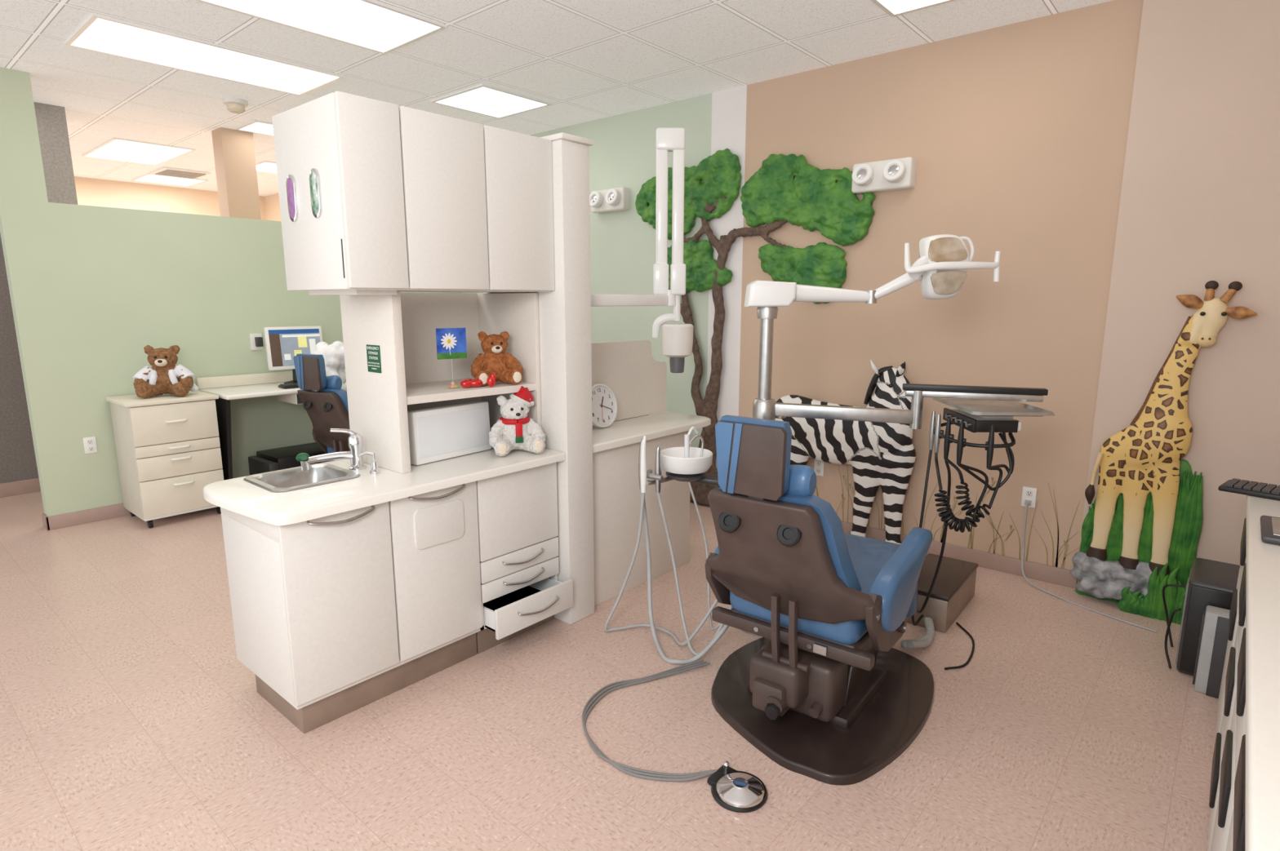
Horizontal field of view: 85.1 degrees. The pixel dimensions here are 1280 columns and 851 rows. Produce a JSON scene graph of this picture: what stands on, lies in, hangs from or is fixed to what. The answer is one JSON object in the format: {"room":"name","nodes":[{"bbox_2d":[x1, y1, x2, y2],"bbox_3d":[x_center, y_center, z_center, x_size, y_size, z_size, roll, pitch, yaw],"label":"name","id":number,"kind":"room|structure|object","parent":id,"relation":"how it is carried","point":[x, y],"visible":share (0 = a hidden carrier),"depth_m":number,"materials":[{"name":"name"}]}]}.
{"room":"dental clinic","nodes":[
{"label":"dental clinic","id":0,"kind":"room"},
{"bbox_2d":[0,234,39,483],"bbox_3d":[-6.058,-0.821,4.927,0.100,3.150,2.700,9,13,40],"label":"wall","id":1,"kind":"structure","parent":0,"point":[18,462],"depth_m":5.87,"materials":[{"name":"grey paint"}]},
{"bbox_2d":[0,478,40,497],"bbox_3d":[-6.014,0.677,5.159,0.015,0.120,2.700,9,13,40],"label":"baseboard","id":2,"kind":"structure","parent":1,"relation":"attached to","point":[29,486],"depth_m":5.96,"materials":[{"name":"brown plastic"}]},
{"bbox_2d":[33,102,77,204],"bbox_3d":[-4.892,-0.993,5.888,0.600,3.150,0.300,9,13,40],"label":"column","id":3,"kind":"structure","parent":1,"relation":"attached to","point":[51,123],"depth_m":5.52,"materials":[{"name":"grey paint"}]},
{"bbox_2d":[74,176,266,220],"bbox_3d":[-8.027,-1.353,7.884,0.200,3.150,7.700,9,13,40],"label":"wall","id":4,"kind":"structure","parent":0,"point":[90,191],"depth_m":9.22,"materials":[{"name":"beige paint"}]},
{"bbox_2d":[0,66,462,516],"bbox_3d":[-3.141,-1.045,6.174,0.120,3.150,3.640,9,13,40],"label":"wall partition","id":5,"kind":"structure","parent":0,"point":[91,287],"depth_m":5.21,"materials":[{"name":"green paint"}]},
{"bbox_2d":[41,503,130,530],"bbox_3d":[-3.154,0.459,6.426,0.145,0.100,3.625,9,13,40],"label":"baseboard","id":6,"kind":"structure","parent":5,"relation":"attached to","point":[66,520],"depth_m":5.19,"materials":[{"name":"brown plastic"}]},
{"bbox_2d":[83,436,97,453],"bbox_3d":[-4.081,0.146,5.173,0.010,0.120,0.074,9,13,40],"label":"wall outlet","id":7,"kind":"object","parent":5,"relation":"attached to","point":[90,443],"visible":1,"depth_m":5.17,"materials":[{"name":"white plastic"}]},
{"bbox_2d":[86,439,93,444],"bbox_3d":[-4.082,0.120,5.168,0.009,0.034,0.034,9,13,40],"label":"socket","id":8,"kind":"object","parent":7,"relation":"attached to","point":[88,441],"depth_m":5.17,"materials":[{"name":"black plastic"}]},
{"bbox_2d":[88,446,93,451],"bbox_3d":[-4.082,0.173,5.178,0.009,0.034,0.034,9,13,40],"label":"socket","id":9,"kind":"object","parent":7,"relation":"attached to","point":[90,448],"depth_m":5.18,"materials":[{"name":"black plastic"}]},
{"bbox_2d":[249,333,263,350],"bbox_3d":[-3.265,-0.714,5.947,0.060,0.140,0.090,9,13,40],"label":"phone jack","id":10,"kind":"object","parent":5,"relation":"attached to","point":[256,340],"visible":1,"depth_m":5.94,"materials":[{"name":"white plastic"}]},
{"bbox_2d":[196,368,345,389],"bbox_3d":[-2.878,-0.486,6.454,0.030,0.090,2.170,9,13,40],"label":"backsplash","id":11,"kind":"structure","parent":5,"relation":"attached to","point":[283,376],"depth_m":5.89,"materials":[{"name":"beige laminate"}]},
{"bbox_2d":[211,127,261,219],"bbox_3d":[-3.712,-1.126,6.623,0.220,3.150,0.270,9,13,40],"label":"column","id":12,"kind":"structure","parent":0,"point":[234,157],"depth_m":6.33,"materials":[{"name":"beige paint"}]},
{"bbox_2d":[0,0,1112,196],"bbox_3d":[-2.636,-2.134,3.049,14.400,0.100,7.700,9,13,40],"label":"ceiling","id":13,"kind":"structure","parent":0,"point":[591,60],"depth_m":4.34,"materials":[{"name":"tile"}]},
{"bbox_2d":[81,137,195,165],"bbox_3d":[-5.205,-2.827,7.216,1.250,0.012,0.680,9,13,40],"label":"recessed light","id":14,"kind":"object","parent":13,"relation":"in","point":[115,148],"visible":1,"depth_m":7.18,"materials":[{"name":"white plastic"}]},
{"bbox_2d":[131,173,208,186],"bbox_3d":[-5.979,-3.122,8.861,0.700,0.012,0.650,9,13,40],"label":"recessed light","id":15,"kind":"object","parent":13,"relation":"in","point":[148,177],"visible":0.94,"depth_m":8.84,"materials":[{"name":"white plastic"}]},
{"bbox_2d":[149,166,210,178],"bbox_3d":[-5.506,-3.021,8.347,0.550,0.030,0.480,9,13,40],"label":"ceiling vent","id":16,"kind":"object","parent":13,"relation":"in","point":[169,171],"visible":1,"depth_m":8.27,"materials":[{"name":"white plastic"}]},
{"bbox_2d":[63,13,344,96],"bbox_3d":[-2.724,-2.330,4.455,0.670,0.012,1.390,9,13,40],"label":"recessed light","id":17,"kind":"object","parent":13,"relation":"in","point":[100,33],"visible":1,"depth_m":4.35,"materials":[{"name":"white plastic"}]},
{"bbox_2d":[222,97,248,113],"bbox_3d":[-3.106,-2.453,5.354,0.170,0.087,0.170,9,13,40],"label":"smoke detector","id":18,"kind":"object","parent":13,"relation":"attached to","point":[235,105],"visible":1,"depth_m":5.31,"materials":[{"name":"white plastic"}]},
{"bbox_2d":[234,120,273,136],"bbox_3d":[-3.227,-2.664,6.312,0.450,0.012,0.660,9,13,40],"label":"recessed light","id":19,"kind":"object","parent":13,"relation":"in","point":[258,126],"visible":0.43,"depth_m":6.16,"materials":[{"name":"white plastic"}]},
{"bbox_2d":[240,122,273,134],"bbox_3d":[-3.227,-2.665,6.312,0.400,0.007,0.610,9,13,40],"label":"diffuser","id":20,"kind":"object","parent":19,"relation":"attached to","point":[264,128],"depth_m":6.16,"materials":[{"name":"white plastic"}]},
{"bbox_2d":[255,160,276,173],"bbox_3d":[-4.169,-2.988,8.111,0.680,0.012,0.650,9,13,40],"label":"recessed light","id":21,"kind":"object","parent":13,"relation":"in","point":[267,166],"visible":0.24,"depth_m":7.97,"materials":[{"name":"white plastic"}]},
{"bbox_2d":[195,0,447,54],"bbox_3d":[-1.776,-2.173,3.585,0.660,0.012,1.380,9,13,40],"label":"recessed light","id":22,"kind":"object","parent":13,"relation":"in","point":[373,25],"visible":1,"depth_m":3.79,"materials":[{"name":"white plastic"}]},
{"bbox_2d":[430,84,551,119],"bbox_3d":[-1.148,-2.498,5.388,0.650,0.012,0.660,9,13,40],"label":"recessed light","id":23,"kind":"object","parent":13,"relation":"in","point":[482,99],"visible":1,"depth_m":5.35,"materials":[{"name":"white plastic"}]},
{"bbox_2d":[870,0,955,17],"bbox_3d":[1.379,-2.119,3.283,0.650,0.012,0.680,9,13,40],"label":"recessed light","id":24,"kind":"object","parent":13,"relation":"in","point":[893,8],"visible":1,"depth_m":3.59,"materials":[{"name":"white plastic"}]},
{"bbox_2d":[878,0,945,13],"bbox_3d":[1.379,-2.120,3.282,0.600,0.007,0.630,9,13,40],"label":"diffuser","id":25,"kind":"object","parent":24,"relation":"attached to","point":[891,6],"depth_m":3.59,"materials":[{"name":"white plastic"}]},
{"bbox_2d":[0,491,1218,850],"bbox_3d":[-2.636,1.065,3.624,14.400,0.100,7.700,9,13,40],"label":"floor","id":26,"kind":"structure","parent":0,"point":[131,719],"depth_m":2.66,"materials":[{"name":"plastic"}]},
{"bbox_2d":[105,391,223,528],"bbox_3d":[-3.584,0.237,5.319,0.559,0.930,0.590,9,13,40],"label":"drawer cabinet","id":27,"kind":"object","parent":26,"relation":"on","point":[168,446],"visible":0.94,"depth_m":5.12,"materials":[{"name":"beige laminate"}]},
{"bbox_2d":[133,345,199,398],"bbox_3d":[-3.559,-0.411,5.204,0.408,0.377,0.304,-5,11,-24],"label":"teddy bear","id":28,"kind":"object","parent":27,"relation":"on","point":[164,377],"visible":1,"depth_m":5.17},
{"bbox_2d":[196,368,346,480],"bbox_3d":[-2.651,0.007,6.344,0.630,1.020,2.170,9,13,40],"label":"desk","id":29,"kind":"object","parent":26,"relation":"on","point":[228,388],"visible":0.3,"depth_m":5.64,"materials":[{"name":"beige laminate"}]},
{"bbox_2d":[278,382,298,389],"bbox_3d":[-2.788,-0.345,5.845,0.150,0.027,0.420,10,14,44],"label":"keyboard","id":30,"kind":"object","parent":29,"relation":"on","point":[295,385],"visible":0.3,"depth_m":5.71,"materials":[{"name":"black plastic"}]},
{"bbox_2d":[263,325,322,383],"bbox_3d":[-2.964,-0.604,5.980,0.200,0.489,0.455,9,13,40],"label":"monitor","id":31,"kind":"object","parent":29,"relation":"on","point":[282,344],"visible":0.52,"depth_m":5.89,"materials":[{"name":"white plastic"}]},
{"bbox_2d":[248,442,324,475],"bbox_3d":[-2.946,0.387,6.094,0.470,0.360,0.730,9,13,40],"label":"computer tower","id":32,"kind":"object","parent":26,"relation":"on","point":[282,458],"visible":0.41,"depth_m":5.87,"materials":[{"name":"black plastic"}]},
{"bbox_2d":[293,353,350,462],"bbox_3d":[-2.124,0.000,5.739,0.859,1.248,1.257,6,12,28],"label":"dental chair","id":33,"kind":"object","parent":26,"relation":"on","point":[326,405],"visible":0.38,"depth_m":5.19,"materials":[{"name":"blue plastic"}]},
{"bbox_2d":[296,353,327,391],"bbox_3d":[-2.434,-0.399,5.184,0.256,0.266,0.076,6,12,28],"label":"cushion","id":34,"kind":"object","parent":33,"relation":"on","point":[310,368],"depth_m":5.13,"materials":[{"name":"leather"}]},
{"bbox_2d":[304,388,348,413],"bbox_3d":[-2.333,-0.074,5.378,0.540,0.460,0.318,6,12,28],"label":"cushion","id":35,"kind":"object","parent":33,"relation":"on","point":[337,401],"depth_m":5.18,"materials":[{"name":"blue plastic"}]},
{"bbox_2d":[311,341,346,391],"bbox_3d":[-2.440,-0.438,5.513,0.322,0.457,0.283,9,13,40],"label":"plastic bag","id":36,"kind":"object","parent":33,"relation":"hanging from","point":[333,354],"visible":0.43,"depth_m":5.43,"materials":[{"name":"white plastic"}]},
{"bbox_2d":[326,446,340,453],"bbox_3d":[-2.103,0.134,5.822,0.540,0.164,0.825,6,12,28],"label":"seat cushion","id":37,"kind":"object","parent":33,"relation":"on","point":[330,450],"depth_m":5.56,"materials":[{"name":"blue leather"}]},
{"bbox_2d":[325,375,342,389],"bbox_3d":[-2.374,-0.319,5.258,0.302,0.135,0.091,6,12,28],"label":"pillow","id":38,"kind":"object","parent":33,"relation":"on","point":[332,382],"depth_m":5.17,"materials":[{"name":"blue leather"}]},
{"bbox_2d":[220,481,482,733],"bbox_3d":[-1.212,0.681,3.029,0.636,0.866,0.843,9,13,40],"label":"base cabinet","id":39,"kind":"object","parent":26,"relation":"on","point":[335,615],"visible":0.84,"depth_m":2.77,"materials":[{"name":"laminate"}]},
{"bbox_2d":[203,446,565,525],"bbox_3d":[-1.085,0.205,3.114,0.690,0.040,1.403,9,13,40],"label":"countertop","id":40,"kind":"structure","parent":39,"relation":"on","point":[238,495],"depth_m":2.78,"materials":[{"name":"white laminate"}]},
{"bbox_2d":[243,463,359,492],"bbox_3d":[-1.417,0.275,2.936,0.360,0.131,0.360,9,13,40],"label":"sink","id":41,"kind":"object","parent":40,"relation":"in","point":[293,478],"visible":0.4,"depth_m":3.01,"materials":[{"name":"metal"}]},
{"bbox_2d":[295,428,366,471],"bbox_3d":[-1.340,0.106,3.023,0.276,0.186,0.102,-7,12,-32],"label":"faucet","id":42,"kind":"object","parent":40,"relation":"on","point":[355,440],"visible":1,"depth_m":3.03,"materials":[{"name":"silver metal"}]},
{"bbox_2d":[358,452,380,475],"bbox_3d":[-1.159,0.160,2.983,0.086,0.094,0.044,-2,10,-13],"label":"soap dispenser","id":43,"kind":"object","parent":40,"relation":"on","point":[375,470],"visible":1,"depth_m":2.98,"materials":[{"name":"silver metal"}]},
{"bbox_2d":[339,291,541,474],"bbox_3d":[-0.923,-0.244,3.327,0.480,0.768,0.757,9,13,40],"label":"shelf unit","id":44,"kind":"object","parent":40,"relation":"on","point":[403,326],"visible":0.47,"depth_m":3.35,"materials":[{"name":"laminate"}]},
{"bbox_2d":[366,344,381,373],"bbox_3d":[-1.150,-0.288,3.008,0.111,0.118,0.003,9,13,40],"label":"sign","id":45,"kind":"object","parent":44,"relation":"attached to","point":[373,352],"visible":1,"depth_m":3.00,"materials":[{"name":"green plastic"}]},
{"bbox_2d":[271,91,555,295],"bbox_3d":[-0.938,-0.925,3.039,0.530,0.700,1.024,9,13,40],"label":"upper cabinet","id":46,"kind":"object","parent":44,"relation":"on","point":[376,197],"visible":1,"depth_m":2.74,"materials":[{"name":"laminate"}]},
{"bbox_2d":[286,174,298,222],"bbox_3d":[-1.369,-0.895,2.743,0.074,0.180,0.008,9,13,40],"label":"dispenser","id":47,"kind":"object","parent":46,"relation":"on","point":[292,185],"depth_m":2.73,"materials":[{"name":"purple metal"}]},
{"bbox_2d":[309,168,322,217],"bbox_3d":[-1.218,-0.872,2.615,0.074,0.180,0.008,9,13,40],"label":"dispenser","id":48,"kind":"object","parent":46,"relation":"on","point":[315,174],"depth_m":2.60,"materials":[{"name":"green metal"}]},
{"bbox_2d":[435,328,466,388],"bbox_3d":[-0.872,-0.312,3.232,0.040,0.278,0.138,9,13,40],"label":"flag","id":49,"kind":"object","parent":44,"relation":"on","point":[451,342],"visible":1,"depth_m":3.22,"materials":[{"name":"blue fabric"}]},
{"bbox_2d":[460,378,483,387],"bbox_3d":[-0.795,-0.200,3.280,0.112,0.040,0.070,-6,12,-30],"label":"red keepsake","id":50,"kind":"object","parent":44,"relation":"on","point":[468,383],"visible":1,"depth_m":3.25,"materials":[{"name":"red plastic"}]},
{"bbox_2d":[486,373,496,386],"bbox_3d":[-0.702,-0.215,3.290,0.036,0.066,0.046,9,13,40],"label":"heart ornament","id":51,"kind":"object","parent":44,"relation":"on","point":[491,381],"visible":1,"depth_m":3.28,"materials":[{"name":"red plastic"}]},
{"bbox_2d":[471,331,523,386],"bbox_3d":[-0.700,-0.331,3.389,0.252,0.254,0.195,-4,11,-23],"label":"teddy bear","id":52,"kind":"object","parent":44,"relation":"on","point":[506,368],"visible":0.91,"depth_m":3.37},
{"bbox_2d":[407,400,491,465],"bbox_3d":[-0.905,0.028,3.297,0.103,0.244,0.440,7,13,36],"label":"x-ray viewer","id":53,"kind":"object","parent":40,"relation":"on","point":[437,433],"visible":0.85,"depth_m":3.24,"materials":[{"name":"white plastic"}]},
{"bbox_2d":[488,386,545,456],"bbox_3d":[-0.599,-0.029,3.373,0.275,0.318,0.213,-4,11,-21],"label":"teddy bear","id":54,"kind":"object","parent":40,"relation":"on","point":[515,430],"visible":1,"depth_m":3.35},
{"bbox_2d":[475,462,573,653],"bbox_3d":[-0.740,0.597,3.496,0.736,0.866,0.479,9,13,40],"label":"base cabinet","id":55,"kind":"object","parent":26,"relation":"on","point":[522,592],"visible":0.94,"depth_m":3.31,"materials":[{"name":"laminate"}]},
{"bbox_2d":[483,132,594,624],"bbox_3d":[-0.528,-0.198,3.628,0.645,2.385,0.203,9,13,40],"label":"end column","id":56,"kind":"structure","parent":26,"relation":"on","point":[564,312],"depth_m":3.40,"materials":[{"name":"laminate"}]},
{"bbox_2d":[591,127,693,373],"bbox_3d":[-0.037,-0.956,3.814,0.230,1.390,0.948,9,13,40],"label":"dental x-ray machine","id":57,"kind":"object","parent":56,"relation":"attached to","point":[677,340],"visible":0.94,"depth_m":4.04,"materials":[{"name":"white plastic"}]},
{"bbox_2d":[591,340,690,606],"bbox_3d":[-0.065,0.206,4.175,0.400,1.395,1.140,9,13,40],"label":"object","id":58,"kind":"structure","parent":26,"relation":"on","point":[637,382],"depth_m":4.09,"materials":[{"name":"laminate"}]},
{"bbox_2d":[592,411,711,453],"bbox_3d":[-0.035,0.023,4.123,0.410,0.040,1.150,9,13,40],"label":"countertop","id":59,"kind":"structure","parent":58,"relation":"on","point":[629,431],"depth_m":4.07,"materials":[{"name":"white laminate"}]},
{"bbox_2d":[591,383,617,427],"bbox_3d":[-0.229,-0.115,4.046,0.078,0.254,0.258,9,13,40],"label":"wall clock","id":60,"kind":"object","parent":59,"relation":"on","point":[604,404],"visible":0.82,"depth_m":4.05,"materials":[{"name":"white plastic"}]},
{"bbox_2d":[582,662,715,782],"bbox_3d":[0.036,1.150,2.795,0.510,0.022,0.785,1,10,4],"label":"hose","id":61,"kind":"object","parent":26,"relation":"on","point":[706,664],"visible":1,"depth_m":2.60,"materials":[{"name":"grey rubber"}]},
{"bbox_2d":[582,660,717,776],"bbox_3d":[0.025,1.147,2.810,0.512,0.022,0.777,0,10,1],"label":"hose","id":62,"kind":"object","parent":26,"relation":"on","point":[597,753],"visible":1,"depth_m":2.64,"materials":[{"name":"grey rubber"}]},
{"bbox_2d":[582,661,716,778],"bbox_3d":[0.031,1.148,2.803,0.511,0.022,0.780,0,10,3],"label":"hose","id":63,"kind":"object","parent":26,"relation":"on","point":[704,662],"visible":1,"depth_m":2.78,"materials":[{"name":"grey rubber"}]},
{"bbox_2d":[604,426,733,665],"bbox_3d":[0.233,0.535,3.373,0.664,1.040,0.556,9,13,40],"label":"dental cuspidor unit","id":64,"kind":"object","parent":26,"relation":"on","point":[686,464],"visible":0.95,"depth_m":3.39,"materials":[{"name":"white plastic"}]},
{"bbox_2d":[660,447,712,474],"bbox_3d":[0.229,0.185,3.474,0.266,0.106,0.266,9,13,40],"label":"bowl","id":65,"kind":"object","parent":64,"relation":"on","point":[674,460],"depth_m":3.38,"materials":[{"name":"white ceramic"}]},
{"bbox_2d":[706,761,768,813],"bbox_3d":[0.329,1.213,2.353,0.205,0.059,0.190,9,13,40],"label":"foot pedal","id":66,"kind":"object","parent":26,"relation":"on","point":[733,790],"visible":1,"depth_m":2.31,"materials":[{"name":"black metal"}]},
{"bbox_2d":[705,415,933,786],"bbox_3d":[0.776,0.514,2.879,0.859,1.248,1.257,8,13,37],"label":"dental chair","id":67,"kind":"object","parent":26,"relation":"on","point":[824,693],"visible":1,"depth_m":2.56,"materials":[{"name":"brown metal"}]},
{"bbox_2d":[720,415,791,497],"bbox_3d":[0.395,0.106,2.376,0.256,0.266,0.076,8,13,37],"label":"cushion","id":68,"kind":"object","parent":67,"relation":"on","point":[760,468],"depth_m":2.32,"materials":[{"name":"leather"}]},
{"bbox_2d":[716,487,861,591],"bbox_3d":[0.516,0.435,2.554,0.540,0.460,0.318,8,13,37],"label":"backrest","id":69,"kind":"object","parent":67,"relation":"on","point":[751,557],"depth_m":2.43,"materials":[{"name":"blue plastic"}]},
{"bbox_2d":[785,464,816,496],"bbox_3d":[0.464,0.188,2.440,0.302,0.135,0.091,8,13,37],"label":"pillow","id":70,"kind":"object","parent":67,"relation":"on","point":[802,478],"depth_m":2.34,"materials":[{"name":"blue leather"}]},
{"bbox_2d":[729,533,920,645],"bbox_3d":[0.806,0.649,2.958,0.540,0.164,0.825,8,13,37],"label":"seat cushion","id":71,"kind":"object","parent":67,"relation":"on","point":[868,556],"depth_m":2.73,"materials":[{"name":"blue leather"}]},
{"bbox_2d":[775,360,915,544],"bbox_3d":[1.337,0.162,4.786,1.121,1.258,0.181,9,13,40],"label":"wall sculpture","id":72,"kind":"object","parent":26,"relation":"on","point":[883,455],"visible":0.59,"depth_m":4.57,"materials":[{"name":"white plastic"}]},
{"bbox_2d":[741,234,1000,635],"bbox_3d":[1.036,0.092,3.299,1.110,1.931,0.218,1,10,8],"label":"light","id":73,"kind":"object","parent":26,"relation":"on","point":[944,263],"visible":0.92,"depth_m":3.18,"materials":[{"name":"metal"}]},
{"bbox_2d":[752,383,1054,626],"bbox_3d":[1.139,0.416,3.241,1.259,1.212,0.542,3,11,16],"label":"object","id":74,"kind":"object","parent":73,"relation":"attached to","point":[981,409],"visible":0.97,"depth_m":3.05,"materials":[{"name":"metal"}]},
{"bbox_2d":[932,397,1054,417],"bbox_3d":[1.521,-0.084,3.037,0.330,0.022,0.490,0,10,3],"label":"tray","id":75,"kind":"object","parent":74,"relation":"on","point":[985,407],"depth_m":3.01,"materials":[{"name":"metal"}]},
{"bbox_2d":[900,553,977,649],"bbox_3d":[1.486,0.914,3.629,0.290,0.195,0.945,9,13,40],"label":"utility box","id":76,"kind":"object","parent":26,"relation":"on","point":[953,588],"visible":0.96,"depth_m":3.58,"materials":[{"name":"brown metal"}]},
{"bbox_2d":[944,622,974,670],"bbox_3d":[1.543,1.060,3.335,0.104,0.010,0.526,6,12,29],"label":"power cord","id":77,"kind":"object","parent":26,"relation":"on","point":[957,624],"visible":1,"depth_m":3.26,"materials":[{"name":"black rubber"}]},
{"bbox_2d":[1021,500,1157,633],"bbox_3d":[2.404,0.742,3.797,0.091,0.476,0.800,-4,11,-21],"label":"cord","id":78,"kind":"object","parent":26,"relation":"on","point":[1028,503],"visible":1,"depth_m":3.95,"materials":[{"name":"grey plastic"}]},
{"bbox_2d":[1070,280,1257,625],"bbox_3d":[2.666,0.140,3.607,0.632,1.740,0.181,9,13,40],"label":"wall sculpture","id":79,"kind":"object","parent":26,"relation":"on","point":[1141,531],"visible":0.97,"depth_m":3.62,"materials":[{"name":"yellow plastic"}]},
{"bbox_2d":[1175,558,1239,675],"bbox_3d":[2.647,0.884,3.106,0.356,0.440,0.390,9,13,40],"label":"computer tower","id":80,"kind":"object","parent":26,"relation":"on","point":[1210,583],"visible":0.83,"depth_m":3.06,"materials":[{"name":"grey plastic"}]},
{"bbox_2d":[1164,608,1182,668],"bbox_3d":[2.390,0.946,3.130,0.014,0.299,0.087,2,10,14],"label":"cable","id":81,"kind":"object","parent":80,"relation":"hanging from","point":[1178,610],"visible":1,"depth_m":3.15,"materials":[{"name":"black rubber"}]},
{"bbox_2d":[1161,584,1185,647],"bbox_3d":[2.529,0.895,3.325,0.084,0.329,0.090,9,13,40],"label":"cable","id":82,"kind":"object","parent":80,"relation":"hanging from","point":[1166,585],"visible":0.88,"depth_m":3.33,"materials":[{"name":"black rubber"}]},
{"bbox_2d":[1192,605,1230,698],"bbox_3d":[2.468,0.961,2.902,0.228,0.360,0.108,9,13,40],"label":"computer tower","id":83,"kind":"object","parent":26,"relation":"on","point":[1214,632],"visible":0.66,"depth_m":2.91,"materials":[{"name":"grey plastic"}]},
{"bbox_2d":[1207,518,1246,850],"bbox_3d":[1.675,0.943,1.508,0.652,0.890,2.940,9,13,40],"label":"base cabinet","id":84,"kind":"object","parent":26,"relation":"on","point":[1227,801],"visible":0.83,"depth_m":1.76,"materials":[{"name":"laminate"}]},
{"bbox_2d":[1244,485,1279,850],"bbox_3d":[1.688,0.483,1.440,0.660,0.040,3.020,9,13,40],"label":"countertop","id":85,"kind":"structure","parent":84,"relation":"on","point":[1262,811],"depth_m":1.31,"materials":[{"name":"white laminate"}]},
{"bbox_2d":[1217,478,1279,500],"bbox_3d":[2.380,0.253,2.523,0.160,0.027,0.420,-8,13,-39],"label":"keyboard","id":86,"kind":"object","parent":85,"relation":"on","point":[1261,490],"visible":1,"depth_m":2.59,"materials":[{"name":"black plastic"}]},
{"bbox_2d":[1260,515,1279,545],"bbox_3d":[2.006,0.328,2.113,0.185,0.024,0.280,9,13,40],"label":"tablet device","id":87,"kind":"object","parent":85,"relation":"on","point":[1269,526],"visible":1,"depth_m":2.12,"materials":[{"name":"grey plastic"}]},
{"bbox_2d":[263,0,1279,570],"bbox_3d":[-0.958,-1.153,6.776,12.000,3.150,0.210,9,13,40],"label":"wall","id":88,"kind":"structure","parent":0,"point":[1120,159],"depth_m":3.97,"materials":[{"name":"beige paint"}]},
{"bbox_2d":[589,186,630,213],"bbox_3d":[-0.276,-1.897,5.858,0.380,0.180,0.155,9,13,40],"label":"emergency light","id":89,"kind":"object","parent":88,"relation":"attached to","point":[615,199],"visible":0.99,"depth_m":5.80,"materials":[{"name":"white plastic"}]},
{"bbox_2d":[635,148,875,505],"bbox_3d":[0.732,-0.669,5.259,2.021,2.735,0.115,9,13,39],"label":"wall sculpture","id":90,"kind":"object","parent":88,"relation":"attached to","point":[813,200],"visible":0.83,"depth_m":4.99,"materials":[{"name":"green plastic"}]},
{"bbox_2d":[813,459,824,476],"bbox_3d":[1.282,0.300,4.993,0.074,0.120,0.010,9,13,40],"label":"wall outlet","id":91,"kind":"object","parent":88,"relation":"attached to","point":[819,465],"visible":0.89,"depth_m":4.99,"materials":[{"name":"white plastic"}]},
{"bbox_2d":[816,468,821,473],"bbox_3d":[1.282,0.327,4.998,0.034,0.034,0.009,9,13,40],"label":"socket","id":92,"kind":"object","parent":91,"relation":"attached to","point":[818,470],"depth_m":4.99,"materials":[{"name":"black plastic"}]},
{"bbox_2d":[816,461,821,466],"bbox_3d":[1.282,0.274,4.989,0.034,0.034,0.009,9,13,40],"label":"socket","id":93,"kind":"object","parent":91,"relation":"attached to","point":[818,463],"depth_m":4.99,"materials":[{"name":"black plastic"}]},
{"bbox_2d":[851,156,916,194],"bbox_3d":[1.508,-1.567,4.363,0.380,0.180,0.155,9,13,40],"label":"emergency light","id":94,"kind":"object","parent":88,"relation":"attached to","point":[897,174],"visible":1,"depth_m":4.34,"materials":[{"name":"white plastic"}]},
{"bbox_2d":[810,464,1079,568],"bbox_3d":[1.878,0.500,4.514,1.708,0.498,0.001,9,13,40],"label":"grass","id":95,"kind":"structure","parent":88,"relation":"attached to","point":[971,536],"depth_m":4.29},
{"bbox_2d":[840,520,1076,591],"bbox_3d":[0.785,0.634,5.455,7.150,0.100,0.055,9,13,40],"label":"baseboard","id":96,"kind":"structure","parent":88,"relation":"attached to","point":[1060,576],"depth_m":4.29,"materials":[{"name":"brown plastic"}]},
{"bbox_2d":[1021,486,1036,508],"bbox_3d":[2.303,0.426,4.126,0.074,0.120,0.010,9,13,40],"label":"wall outlet","id":97,"kind":"object","parent":88,"relation":"attached to","point":[1028,493],"visible":1,"depth_m":4.12,"materials":[{"name":"white plastic"}]},
{"bbox_2d":[1026,490,1032,496],"bbox_3d":[2.304,0.399,4.122,0.034,0.034,0.009,9,13,40],"label":"socket","id":98,"kind":"object","parent":97,"relation":"attached to","point":[1028,493],"depth_m":4.12,"materials":[{"name":"white plastic"}]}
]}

